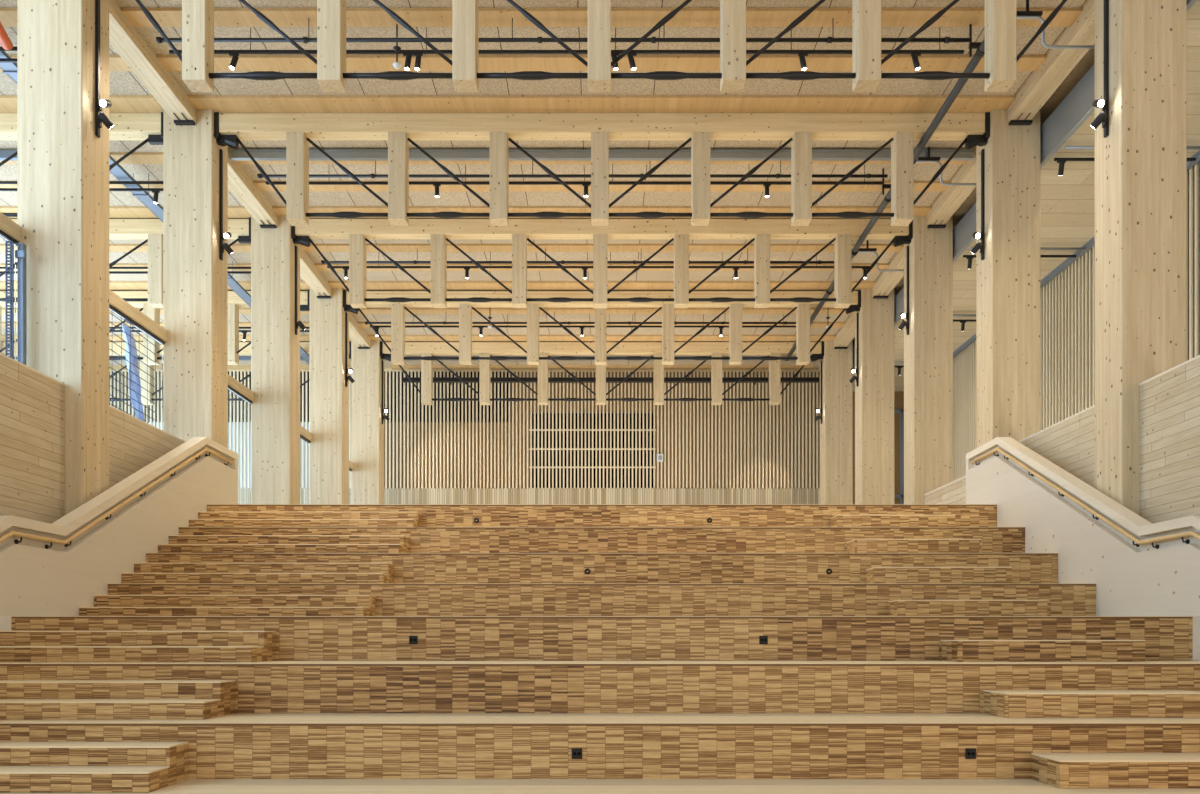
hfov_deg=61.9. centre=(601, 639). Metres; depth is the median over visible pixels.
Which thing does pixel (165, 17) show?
ceiling beam
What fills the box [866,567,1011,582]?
step block
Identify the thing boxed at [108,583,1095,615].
tier
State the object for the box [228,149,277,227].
roof beam
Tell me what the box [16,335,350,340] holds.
ceiling beam
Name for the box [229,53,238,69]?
spotlight
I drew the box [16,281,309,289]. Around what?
ceiling beam
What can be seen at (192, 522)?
stair step
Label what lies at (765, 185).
spotlight
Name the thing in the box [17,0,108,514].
column
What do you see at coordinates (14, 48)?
pipe
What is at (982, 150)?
track
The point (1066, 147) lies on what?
pipe
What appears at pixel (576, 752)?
power socket
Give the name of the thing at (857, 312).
track
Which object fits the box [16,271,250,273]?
track
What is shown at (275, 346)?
column
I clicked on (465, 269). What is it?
spotlight
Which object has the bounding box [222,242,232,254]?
spotlight
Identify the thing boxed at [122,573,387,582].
stair step
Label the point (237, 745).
tier
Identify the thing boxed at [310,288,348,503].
column
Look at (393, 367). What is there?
ceiling beam
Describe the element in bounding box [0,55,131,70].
ceiling beam
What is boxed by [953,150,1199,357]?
ceiling beam
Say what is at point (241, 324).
ceiling beam
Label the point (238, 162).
ceiling beam
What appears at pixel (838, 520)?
step block
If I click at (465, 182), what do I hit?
track
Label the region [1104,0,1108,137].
track
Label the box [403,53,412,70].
spotlight
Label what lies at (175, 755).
stair step
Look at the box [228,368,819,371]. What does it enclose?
ceiling beam
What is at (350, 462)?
screen
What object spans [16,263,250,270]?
ceiling beam
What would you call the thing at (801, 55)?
spotlight
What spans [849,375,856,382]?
spotlight
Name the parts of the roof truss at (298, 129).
plate, diagonal rod, truss post, tie rod, diagonal rod, truss post, tie rod, diagonal rod, truss post, tie rod, diagonal rod, truss post, tie rod, diagonal rod, truss post, tie rod, diagonal rod, truss post, diagonal rod, tie rod, truss post, diagonal rod, plate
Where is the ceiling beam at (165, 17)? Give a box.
[121,8,1082,26]
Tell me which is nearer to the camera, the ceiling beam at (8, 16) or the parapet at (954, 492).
the ceiling beam at (8, 16)
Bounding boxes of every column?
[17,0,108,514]
[163,109,227,447]
[251,216,299,503]
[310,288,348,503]
[351,340,383,503]
[820,340,852,503]
[855,288,893,503]
[904,215,952,503]
[976,109,1040,447]
[1095,0,1186,514]
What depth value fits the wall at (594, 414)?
33.30 m
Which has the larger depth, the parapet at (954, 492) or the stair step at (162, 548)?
the parapet at (954, 492)
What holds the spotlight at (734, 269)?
attached to the track at (490, 266)
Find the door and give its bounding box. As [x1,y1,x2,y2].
[894,410,903,503]
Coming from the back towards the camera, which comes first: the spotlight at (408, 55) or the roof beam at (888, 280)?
the roof beam at (888, 280)
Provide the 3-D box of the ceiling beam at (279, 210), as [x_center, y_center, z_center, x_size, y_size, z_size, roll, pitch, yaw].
[0.000,-9.043,21.120,13.780,0.055,0.480,0,0,0]
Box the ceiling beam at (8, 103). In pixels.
[0,95,163,112]
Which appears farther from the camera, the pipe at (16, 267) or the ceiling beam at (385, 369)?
the ceiling beam at (385, 369)
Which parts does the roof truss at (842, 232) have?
plate, diagonal rod, truss post, tie rod, diagonal rod, truss post, tie rod, diagonal rod, truss post, tie rod, diagonal rod, truss post, tie rod, diagonal rod, truss post, tie rod, diagonal rod, truss post, tie rod, diagonal rod, truss post, diagonal rod, plate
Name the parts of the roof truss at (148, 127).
diagonal rod, tie rod, diagonal rod, plate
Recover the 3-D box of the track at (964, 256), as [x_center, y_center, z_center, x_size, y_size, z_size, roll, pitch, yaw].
[8.810,-8.098,21.100,2.380,0.045,0.040,0,0,0]
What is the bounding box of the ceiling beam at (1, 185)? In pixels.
[0,184,230,190]
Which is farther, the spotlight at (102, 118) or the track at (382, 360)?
the track at (382, 360)
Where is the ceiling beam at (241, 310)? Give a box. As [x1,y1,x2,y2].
[16,308,309,313]
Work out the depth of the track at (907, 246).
21.58 m
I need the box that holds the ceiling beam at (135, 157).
[0,152,162,163]
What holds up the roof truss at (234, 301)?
attached to the column at (329, 395)
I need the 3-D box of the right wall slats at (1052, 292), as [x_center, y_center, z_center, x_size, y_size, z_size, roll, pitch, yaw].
[10.162,-3.546,20.966,0.035,9.309,23.932,0,0,0]
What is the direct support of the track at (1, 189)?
hanging from the cable tray at (10, 69)
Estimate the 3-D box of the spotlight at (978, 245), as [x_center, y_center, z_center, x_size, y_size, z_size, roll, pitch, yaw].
[6.495,-6.778,17.302,0.210,0.190,0.184,0,0,0]
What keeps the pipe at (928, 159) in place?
hanging from the ceiling at (120, 82)
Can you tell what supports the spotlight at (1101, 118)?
attached to the track at (1106, 2)
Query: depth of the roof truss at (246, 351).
29.85 m
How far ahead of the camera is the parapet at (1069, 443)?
14.56 m
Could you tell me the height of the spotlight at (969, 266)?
0.236 m
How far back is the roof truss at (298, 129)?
17.10 m
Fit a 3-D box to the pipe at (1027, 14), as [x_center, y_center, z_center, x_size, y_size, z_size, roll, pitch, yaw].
[6.450,-8.690,14.100,2.000,0.700,0.060,0,0,0]
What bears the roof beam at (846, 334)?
attached to the column at (836, 428)
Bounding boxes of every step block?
[830,515,954,526]
[847,539,980,552]
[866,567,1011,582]
[888,600,1046,615]
[941,640,1144,661]
[983,690,1199,717]
[1031,753,1199,787]
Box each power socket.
[409,636,417,643]
[572,748,581,758]
[759,636,767,643]
[965,748,975,758]
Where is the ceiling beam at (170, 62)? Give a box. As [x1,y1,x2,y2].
[157,55,1046,70]
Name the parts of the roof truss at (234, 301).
truss post, truss post, diagonal rod, plate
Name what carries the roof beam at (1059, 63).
attached to the column at (1008, 278)
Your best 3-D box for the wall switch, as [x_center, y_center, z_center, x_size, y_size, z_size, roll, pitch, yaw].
[1.907,-5.984,32.923,0.164,0.230,0.090,0,0,0]
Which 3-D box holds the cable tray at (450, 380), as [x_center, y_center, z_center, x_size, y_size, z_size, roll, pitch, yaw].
[0.300,-8.460,32.708,13.600,0.120,0.516,0,0,0]
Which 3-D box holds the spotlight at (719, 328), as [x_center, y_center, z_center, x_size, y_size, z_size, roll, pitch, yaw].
[3.278,-8.497,27.550,0.140,0.231,0.084,0,0,0]
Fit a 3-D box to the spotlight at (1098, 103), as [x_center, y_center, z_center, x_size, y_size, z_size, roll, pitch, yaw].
[6.509,-6.998,13.046,0.158,0.169,0.210,0,0,6]
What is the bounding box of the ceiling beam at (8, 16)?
[0,8,16,26]
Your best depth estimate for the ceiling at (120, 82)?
19.09 m
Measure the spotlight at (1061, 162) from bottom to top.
0.236 m
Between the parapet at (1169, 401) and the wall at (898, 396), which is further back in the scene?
the wall at (898, 396)
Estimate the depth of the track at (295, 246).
21.58 m
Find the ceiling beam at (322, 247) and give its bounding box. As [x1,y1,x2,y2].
[300,244,903,251]
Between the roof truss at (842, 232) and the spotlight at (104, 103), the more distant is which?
the roof truss at (842, 232)
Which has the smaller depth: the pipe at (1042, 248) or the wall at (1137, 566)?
the wall at (1137, 566)
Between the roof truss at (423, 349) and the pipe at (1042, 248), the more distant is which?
the roof truss at (423, 349)
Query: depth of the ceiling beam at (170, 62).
15.64 m
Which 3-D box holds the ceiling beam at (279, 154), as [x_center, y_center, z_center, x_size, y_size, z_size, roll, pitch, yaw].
[0.000,-8.970,18.455,13.700,0.179,0.130,0,0,0]
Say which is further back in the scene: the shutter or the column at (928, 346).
the column at (928, 346)
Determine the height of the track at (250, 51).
0.380 m
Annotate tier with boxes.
[0,661,1199,712]
[0,713,1199,778]
[11,616,1192,660]
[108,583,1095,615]
[146,553,1057,582]
[179,527,1024,552]
[207,504,996,526]
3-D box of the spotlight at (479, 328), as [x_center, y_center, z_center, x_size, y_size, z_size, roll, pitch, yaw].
[-3.333,-8.497,27.550,0.140,0.231,0.084,0,0,0]
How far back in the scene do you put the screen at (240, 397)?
20.69 m
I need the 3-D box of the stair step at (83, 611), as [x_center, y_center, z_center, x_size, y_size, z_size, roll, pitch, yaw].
[-4.624,-0.322,12.318,3.448,0.161,0.353,0,0,0]
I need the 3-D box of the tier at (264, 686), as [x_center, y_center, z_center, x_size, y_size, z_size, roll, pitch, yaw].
[0.000,0.634,9.530,12.696,0.850,1.108,0,0,0]
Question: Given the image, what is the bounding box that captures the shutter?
[5,241,26,364]
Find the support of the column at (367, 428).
on the floor
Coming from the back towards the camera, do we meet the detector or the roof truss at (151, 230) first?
the roof truss at (151, 230)
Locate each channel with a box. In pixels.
[0,150,16,160]
[239,356,304,360]
[384,356,819,360]
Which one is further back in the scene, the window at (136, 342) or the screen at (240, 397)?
the screen at (240, 397)
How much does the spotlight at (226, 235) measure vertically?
0.168 m
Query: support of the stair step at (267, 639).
on the tier at (264, 686)
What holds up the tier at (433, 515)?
on the tier at (421, 539)
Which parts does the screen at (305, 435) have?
glass pane, timber rail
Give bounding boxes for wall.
[0,437,237,615]
[228,372,652,487]
[384,372,903,503]
[966,437,1199,615]
[1064,161,1199,418]
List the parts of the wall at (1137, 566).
post, handrail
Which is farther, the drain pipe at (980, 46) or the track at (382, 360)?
the track at (382, 360)
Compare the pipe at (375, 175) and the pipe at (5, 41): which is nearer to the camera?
the pipe at (5, 41)
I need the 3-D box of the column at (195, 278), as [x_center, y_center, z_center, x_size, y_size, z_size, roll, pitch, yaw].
[-7.045,-3.975,17.360,0.830,10.168,0.720,0,0,0]
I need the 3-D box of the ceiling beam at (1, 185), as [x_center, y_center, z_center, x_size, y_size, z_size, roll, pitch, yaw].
[-12.630,-9.043,19.915,10.740,0.055,0.370,0,0,0]
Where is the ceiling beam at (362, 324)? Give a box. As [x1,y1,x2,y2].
[358,322,845,327]
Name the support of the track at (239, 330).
hanging from the cable tray at (10, 69)
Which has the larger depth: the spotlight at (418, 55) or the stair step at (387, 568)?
the spotlight at (418, 55)
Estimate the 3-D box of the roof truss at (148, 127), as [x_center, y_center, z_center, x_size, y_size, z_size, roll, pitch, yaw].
[-12.681,-8.110,17.250,10.439,1.820,0.340,0,0,0]
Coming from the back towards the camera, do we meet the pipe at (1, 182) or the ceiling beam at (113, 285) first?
the ceiling beam at (113, 285)
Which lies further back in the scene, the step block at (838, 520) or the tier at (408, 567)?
the step block at (838, 520)
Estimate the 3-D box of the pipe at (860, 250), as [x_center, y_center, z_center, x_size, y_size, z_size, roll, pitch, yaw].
[6.450,-8.681,22.600,2.000,0.697,0.060,0,0,0]
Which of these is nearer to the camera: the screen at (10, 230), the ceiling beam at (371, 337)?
the screen at (10, 230)
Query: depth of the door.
32.98 m
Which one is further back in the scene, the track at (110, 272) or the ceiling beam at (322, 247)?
the track at (110, 272)
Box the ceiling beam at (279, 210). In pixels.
[272,206,931,217]
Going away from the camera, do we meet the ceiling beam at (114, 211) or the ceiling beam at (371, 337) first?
the ceiling beam at (114, 211)
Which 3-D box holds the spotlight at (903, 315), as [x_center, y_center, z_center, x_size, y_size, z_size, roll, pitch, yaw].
[6.509,-6.998,21.546,0.158,0.169,0.210,0,0,6]
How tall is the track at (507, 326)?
0.380 m
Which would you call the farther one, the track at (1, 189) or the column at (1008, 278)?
the track at (1, 189)
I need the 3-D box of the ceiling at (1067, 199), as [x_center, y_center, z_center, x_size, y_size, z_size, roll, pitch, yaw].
[8.890,-8.260,20.750,2.580,0.120,24.500,0,0,0]
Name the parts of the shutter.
panel, post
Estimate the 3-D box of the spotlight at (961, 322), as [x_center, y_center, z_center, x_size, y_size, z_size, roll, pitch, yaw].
[9.150,-7.955,25.352,0.129,0.236,0.155,0,0,43]
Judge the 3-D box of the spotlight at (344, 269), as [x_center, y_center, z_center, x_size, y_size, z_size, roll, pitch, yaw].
[-5.965,-8.548,23.300,0.140,0.231,0.084,0,0,0]
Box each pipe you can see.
[0,22,12,49]
[0,46,16,50]
[0,181,162,183]
[16,267,250,268]
[156,18,971,42]
[239,327,309,328]
[257,161,887,177]
[321,249,833,263]
[365,312,795,324]
[785,24,984,360]
[858,240,903,270]
[916,147,975,185]
[953,314,975,315]
[970,247,1085,249]
[1017,0,1094,48]
[1064,146,1199,148]
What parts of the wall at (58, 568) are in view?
handrail, post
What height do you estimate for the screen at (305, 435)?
3.085 m
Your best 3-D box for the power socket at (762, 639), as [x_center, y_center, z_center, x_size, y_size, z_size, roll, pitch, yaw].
[1.629,0.000,10.084,0.084,0.084,0.014,0,0,0]
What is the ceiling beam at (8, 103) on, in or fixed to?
attached to the ceiling at (120, 82)
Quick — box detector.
[393,24,400,68]
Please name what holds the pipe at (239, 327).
hanging from the cable tray at (10, 69)
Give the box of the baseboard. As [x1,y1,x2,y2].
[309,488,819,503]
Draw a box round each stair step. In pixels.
[0,631,275,660]
[0,646,263,661]
[0,680,235,715]
[0,699,220,719]
[0,742,188,784]
[0,766,169,792]
[79,607,369,615]
[94,595,375,615]
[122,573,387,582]
[134,563,393,582]
[158,544,403,552]
[169,535,408,552]
[189,519,416,526]
[198,512,421,526]
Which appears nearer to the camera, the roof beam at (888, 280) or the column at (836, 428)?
the roof beam at (888, 280)
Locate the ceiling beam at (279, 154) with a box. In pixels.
[230,149,973,160]
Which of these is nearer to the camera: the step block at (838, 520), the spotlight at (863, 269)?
the step block at (838, 520)
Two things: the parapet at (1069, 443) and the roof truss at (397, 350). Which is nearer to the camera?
the parapet at (1069, 443)
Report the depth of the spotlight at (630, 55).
14.77 m
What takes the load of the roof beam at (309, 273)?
attached to the column at (329, 395)
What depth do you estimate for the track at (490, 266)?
23.28 m
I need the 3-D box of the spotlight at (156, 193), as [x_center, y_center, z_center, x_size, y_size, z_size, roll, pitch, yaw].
[-8.500,-8.437,19.050,0.140,0.234,0.084,0,0,0]
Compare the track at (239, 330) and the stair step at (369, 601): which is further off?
the track at (239, 330)
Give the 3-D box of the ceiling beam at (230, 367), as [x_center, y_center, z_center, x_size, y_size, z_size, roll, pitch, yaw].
[-12.630,-8.912,32.665,10.740,0.055,0.370,0,0,0]
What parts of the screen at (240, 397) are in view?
timber rail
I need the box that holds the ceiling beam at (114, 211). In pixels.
[0,206,251,217]
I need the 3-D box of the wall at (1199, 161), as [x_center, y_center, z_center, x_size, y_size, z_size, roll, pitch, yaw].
[10.240,-4.196,20.600,0.120,10.609,25.200,0,0,0]
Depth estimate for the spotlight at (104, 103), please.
12.99 m
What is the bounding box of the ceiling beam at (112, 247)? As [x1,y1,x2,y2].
[16,244,250,251]
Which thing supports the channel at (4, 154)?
attached to the ceiling at (120, 82)
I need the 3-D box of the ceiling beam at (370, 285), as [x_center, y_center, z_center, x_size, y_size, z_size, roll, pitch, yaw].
[0.000,-9.001,25.370,13.780,0.055,0.480,0,0,0]
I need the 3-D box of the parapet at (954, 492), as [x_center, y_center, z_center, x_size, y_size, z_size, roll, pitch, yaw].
[7.000,-2.640,19.485,0.306,0.919,3.526,0,0,0]
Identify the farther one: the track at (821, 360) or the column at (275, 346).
the track at (821, 360)
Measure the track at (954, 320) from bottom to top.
0.045 m
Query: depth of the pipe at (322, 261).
22.98 m
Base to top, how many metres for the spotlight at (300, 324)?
0.190 m
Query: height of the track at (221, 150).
1.910 m
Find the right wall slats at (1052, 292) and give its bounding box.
[953,162,1198,480]
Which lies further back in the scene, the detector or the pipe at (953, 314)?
the pipe at (953, 314)
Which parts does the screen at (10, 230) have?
glass pane, timber rail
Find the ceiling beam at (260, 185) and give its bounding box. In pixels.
[253,181,950,190]
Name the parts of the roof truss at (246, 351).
diagonal rod, plate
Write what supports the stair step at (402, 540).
on the tier at (408, 567)
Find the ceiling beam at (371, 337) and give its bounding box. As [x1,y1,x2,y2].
[367,335,836,340]
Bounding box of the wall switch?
[657,454,662,461]
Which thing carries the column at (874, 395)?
on the floor
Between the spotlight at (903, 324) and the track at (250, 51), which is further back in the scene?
the spotlight at (903, 324)
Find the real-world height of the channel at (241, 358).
0.209 m
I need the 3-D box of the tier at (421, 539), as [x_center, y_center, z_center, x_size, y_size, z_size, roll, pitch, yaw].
[0.000,-1.253,15.530,12.696,0.884,1.068,0,0,0]
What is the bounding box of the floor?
[0,779,1199,793]
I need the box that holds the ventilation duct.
[853,0,1197,368]
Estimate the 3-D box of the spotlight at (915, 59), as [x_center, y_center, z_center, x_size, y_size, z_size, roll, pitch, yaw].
[4.647,-8.561,14.800,0.140,0.236,0.084,0,0,0]
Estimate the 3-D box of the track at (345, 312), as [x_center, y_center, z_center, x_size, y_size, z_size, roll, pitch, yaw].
[-6.609,-7.509,25.860,0.039,1.910,0.070,0,0,0]
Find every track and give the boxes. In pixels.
[0,58,16,62]
[0,188,162,190]
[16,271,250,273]
[95,0,99,137]
[169,28,963,53]
[220,149,222,259]
[239,330,309,331]
[266,164,882,184]
[295,246,296,334]
[327,252,869,267]
[345,312,346,386]
[370,314,795,327]
[382,360,382,423]
[821,360,821,423]
[857,312,858,386]
[902,319,975,321]
[907,246,908,334]
[963,255,1075,257]
[981,149,983,259]
[1054,158,1195,160]
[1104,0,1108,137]
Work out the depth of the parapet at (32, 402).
11.99 m
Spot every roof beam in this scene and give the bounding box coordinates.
[109,0,195,124]
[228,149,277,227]
[300,246,331,298]
[349,312,369,348]
[834,312,854,348]
[872,246,903,298]
[926,149,975,227]
[1008,0,1094,124]
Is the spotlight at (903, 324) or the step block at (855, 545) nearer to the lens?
the step block at (855, 545)
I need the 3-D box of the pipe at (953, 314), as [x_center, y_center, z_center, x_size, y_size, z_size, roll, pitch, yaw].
[8.810,-8.100,24.950,2.380,0.056,0.056,0,0,0]
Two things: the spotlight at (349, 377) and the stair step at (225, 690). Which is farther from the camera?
the spotlight at (349, 377)
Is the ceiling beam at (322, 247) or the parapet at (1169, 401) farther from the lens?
the ceiling beam at (322, 247)
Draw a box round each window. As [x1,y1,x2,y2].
[109,290,166,429]
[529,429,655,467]
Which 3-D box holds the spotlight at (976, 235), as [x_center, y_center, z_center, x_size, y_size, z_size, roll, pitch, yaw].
[6.509,-6.998,17.296,0.158,0.169,0.210,0,0,6]
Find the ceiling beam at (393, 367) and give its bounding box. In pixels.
[390,365,813,369]
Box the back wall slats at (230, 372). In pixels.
[229,371,817,487]
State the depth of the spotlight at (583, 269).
23.28 m
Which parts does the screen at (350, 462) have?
glass pane, timber rail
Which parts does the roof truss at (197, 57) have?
diagonal rod, truss post, tie rod, diagonal rod, truss post, tie rod, diagonal rod, truss post, tie rod, diagonal rod, truss post, diagonal rod, tie rod, truss post, diagonal rod, tie rod, truss post, diagonal rod, tie rod, truss post, diagonal rod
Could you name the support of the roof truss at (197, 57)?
attached to the column at (63, 166)
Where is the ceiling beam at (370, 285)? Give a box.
[328,281,875,289]
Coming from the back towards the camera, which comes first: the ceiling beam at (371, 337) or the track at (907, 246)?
the ceiling beam at (371, 337)
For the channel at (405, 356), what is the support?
attached to the ceiling at (120, 82)
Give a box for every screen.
[0,212,20,359]
[228,374,253,503]
[300,425,311,503]
[349,460,352,503]
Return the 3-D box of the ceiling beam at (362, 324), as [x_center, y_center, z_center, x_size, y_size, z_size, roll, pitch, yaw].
[0.000,-8.963,28.415,13.780,0.055,0.370,0,0,0]
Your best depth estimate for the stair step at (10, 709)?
8.27 m
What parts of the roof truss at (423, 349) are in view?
plate, diagonal rod, truss post, tie rod, diagonal rod, truss post, tie rod, diagonal rod, truss post, tie rod, diagonal rod, truss post, tie rod, diagonal rod, truss post, tie rod, diagonal rod, truss post, diagonal rod, tie rod, truss post, diagonal rod, plate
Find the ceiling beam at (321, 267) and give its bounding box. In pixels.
[315,263,888,270]
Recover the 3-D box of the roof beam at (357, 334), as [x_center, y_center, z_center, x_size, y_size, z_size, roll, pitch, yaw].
[-7.075,-8.809,27.989,0.370,0.313,3.518,0,0,0]
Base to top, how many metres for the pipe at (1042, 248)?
0.056 m
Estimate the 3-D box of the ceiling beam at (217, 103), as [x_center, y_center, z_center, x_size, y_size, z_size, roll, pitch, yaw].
[0.000,-9.043,16.870,13.780,0.055,0.480,0,0,0]
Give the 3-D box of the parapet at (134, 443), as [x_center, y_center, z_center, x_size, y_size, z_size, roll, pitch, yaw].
[-7.000,-1.081,15.235,0.306,4.378,3.526,0,0,0]
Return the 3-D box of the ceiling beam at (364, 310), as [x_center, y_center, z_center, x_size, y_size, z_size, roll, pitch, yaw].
[0.000,-8.977,27.265,13.780,0.055,0.370,0,0,0]
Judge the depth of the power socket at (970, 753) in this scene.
7.95 m
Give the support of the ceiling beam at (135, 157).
attached to the ceiling at (120, 82)
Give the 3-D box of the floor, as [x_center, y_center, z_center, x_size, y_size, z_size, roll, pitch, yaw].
[-3.000,1.159,0.492,30.000,0.100,14.985,0,0,0]
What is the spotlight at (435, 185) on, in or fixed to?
attached to the track at (465, 182)
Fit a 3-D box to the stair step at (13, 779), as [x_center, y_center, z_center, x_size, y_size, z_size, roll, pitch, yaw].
[-4.819,1.034,7.433,3.058,0.149,0.353,0,0,0]
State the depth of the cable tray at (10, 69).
19.39 m
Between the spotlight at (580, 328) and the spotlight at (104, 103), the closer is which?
the spotlight at (104, 103)
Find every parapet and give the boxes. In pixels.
[0,353,64,523]
[109,405,185,487]
[924,476,965,503]
[1018,405,1094,487]
[1139,355,1199,523]
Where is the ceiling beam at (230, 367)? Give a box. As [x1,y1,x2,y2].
[228,365,350,369]
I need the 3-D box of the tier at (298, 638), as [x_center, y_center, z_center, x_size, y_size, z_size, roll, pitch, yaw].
[0.000,0.184,11.465,11.916,0.850,2.758,0,0,0]
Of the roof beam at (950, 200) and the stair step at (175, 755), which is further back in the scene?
the roof beam at (950, 200)
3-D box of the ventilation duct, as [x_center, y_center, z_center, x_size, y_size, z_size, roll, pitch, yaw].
[7.545,-8.465,20.900,0.090,0.650,23.800,0,0,0]
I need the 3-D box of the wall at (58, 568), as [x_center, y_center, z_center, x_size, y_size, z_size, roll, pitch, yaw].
[-6.457,-1.077,12.020,0.215,4.370,10.860,0,0,0]
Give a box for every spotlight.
[97,112,113,129]
[98,99,111,110]
[152,191,159,203]
[222,232,231,239]
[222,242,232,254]
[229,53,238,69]
[297,321,305,329]
[343,268,348,278]
[347,375,354,382]
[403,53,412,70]
[413,53,422,70]
[433,184,440,196]
[464,268,469,278]
[478,327,483,335]
[579,327,584,335]
[582,184,589,196]
[582,268,587,278]
[611,53,619,70]
[627,53,636,70]
[718,327,723,335]
[733,268,738,278]
[763,184,770,196]
[798,53,807,69]
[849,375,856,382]
[862,268,867,278]
[898,321,906,329]
[900,312,906,318]
[911,53,920,69]
[960,321,965,330]
[966,257,972,268]
[971,242,981,254]
[972,232,981,239]
[1057,160,1065,174]
[1090,112,1106,129]
[1092,99,1105,110]
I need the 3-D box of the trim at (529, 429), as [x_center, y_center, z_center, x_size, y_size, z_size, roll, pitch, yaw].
[-0.315,-6.315,33.008,4.190,1.266,0.084,0,0,0]
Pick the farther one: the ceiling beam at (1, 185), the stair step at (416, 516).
the ceiling beam at (1, 185)
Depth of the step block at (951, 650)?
9.59 m
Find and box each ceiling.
[0,0,1094,367]
[853,0,1199,391]
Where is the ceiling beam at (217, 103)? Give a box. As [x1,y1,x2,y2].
[188,95,1015,112]
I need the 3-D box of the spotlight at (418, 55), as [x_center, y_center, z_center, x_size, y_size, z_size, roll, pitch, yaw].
[-2.723,-8.562,14.800,0.140,0.234,0.084,0,0,0]
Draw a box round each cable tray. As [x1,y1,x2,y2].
[0,51,309,364]
[402,377,819,384]
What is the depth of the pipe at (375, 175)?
18.73 m
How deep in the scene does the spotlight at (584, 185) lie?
19.02 m
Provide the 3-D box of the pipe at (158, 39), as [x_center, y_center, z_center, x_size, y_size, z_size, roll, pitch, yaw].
[-0.550,-8.859,14.500,11.800,0.402,0.083,0,0,0]
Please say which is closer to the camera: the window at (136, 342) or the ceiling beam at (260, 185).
the window at (136, 342)
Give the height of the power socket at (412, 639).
0.084 m
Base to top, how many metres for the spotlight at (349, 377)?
0.190 m
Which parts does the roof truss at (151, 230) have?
diagonal rod, tie rod, truss post, plate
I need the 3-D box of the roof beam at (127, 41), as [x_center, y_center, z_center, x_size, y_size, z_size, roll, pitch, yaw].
[-7.075,-8.902,15.239,0.370,0.313,3.518,0,0,0]
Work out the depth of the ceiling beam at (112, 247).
22.93 m
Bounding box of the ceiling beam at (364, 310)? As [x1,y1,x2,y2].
[350,308,853,313]
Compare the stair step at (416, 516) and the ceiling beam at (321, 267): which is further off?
the ceiling beam at (321, 267)
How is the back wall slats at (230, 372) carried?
attached to the wall at (898, 396)
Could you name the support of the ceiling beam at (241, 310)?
attached to the ceiling at (120, 82)
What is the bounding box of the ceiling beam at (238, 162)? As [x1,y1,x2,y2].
[236,161,967,163]
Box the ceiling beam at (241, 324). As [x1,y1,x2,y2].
[16,322,309,327]
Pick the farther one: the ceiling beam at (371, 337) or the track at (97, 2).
the ceiling beam at (371, 337)
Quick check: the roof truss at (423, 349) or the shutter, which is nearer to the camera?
the shutter
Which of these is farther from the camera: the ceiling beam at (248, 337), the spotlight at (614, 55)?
the ceiling beam at (248, 337)
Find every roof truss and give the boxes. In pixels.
[0,112,162,216]
[11,218,250,307]
[16,291,309,364]
[16,342,350,386]
[135,0,1066,91]
[214,112,989,225]
[291,219,912,307]
[343,291,860,364]
[380,342,823,404]
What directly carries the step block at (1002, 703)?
on the tier at (237, 745)
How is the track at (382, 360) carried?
attached to the column at (367, 428)
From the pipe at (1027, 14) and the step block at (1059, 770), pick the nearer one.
the step block at (1059, 770)
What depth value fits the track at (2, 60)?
14.78 m
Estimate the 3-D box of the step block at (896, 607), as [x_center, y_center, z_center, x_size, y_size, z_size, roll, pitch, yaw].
[4.585,-0.369,12.600,1.830,0.255,0.499,0,0,0]
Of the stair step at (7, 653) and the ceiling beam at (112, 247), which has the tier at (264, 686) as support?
the stair step at (7, 653)
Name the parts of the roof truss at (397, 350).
plate, diagonal rod, truss post, tie rod, diagonal rod, truss post, tie rod, diagonal rod, truss post, tie rod, diagonal rod, truss post, tie rod, diagonal rod, truss post, diagonal rod, tie rod, truss post, diagonal rod, tie rod, truss post, diagonal rod, plate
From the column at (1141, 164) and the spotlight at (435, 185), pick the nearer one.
the column at (1141, 164)
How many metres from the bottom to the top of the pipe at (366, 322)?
0.402 m

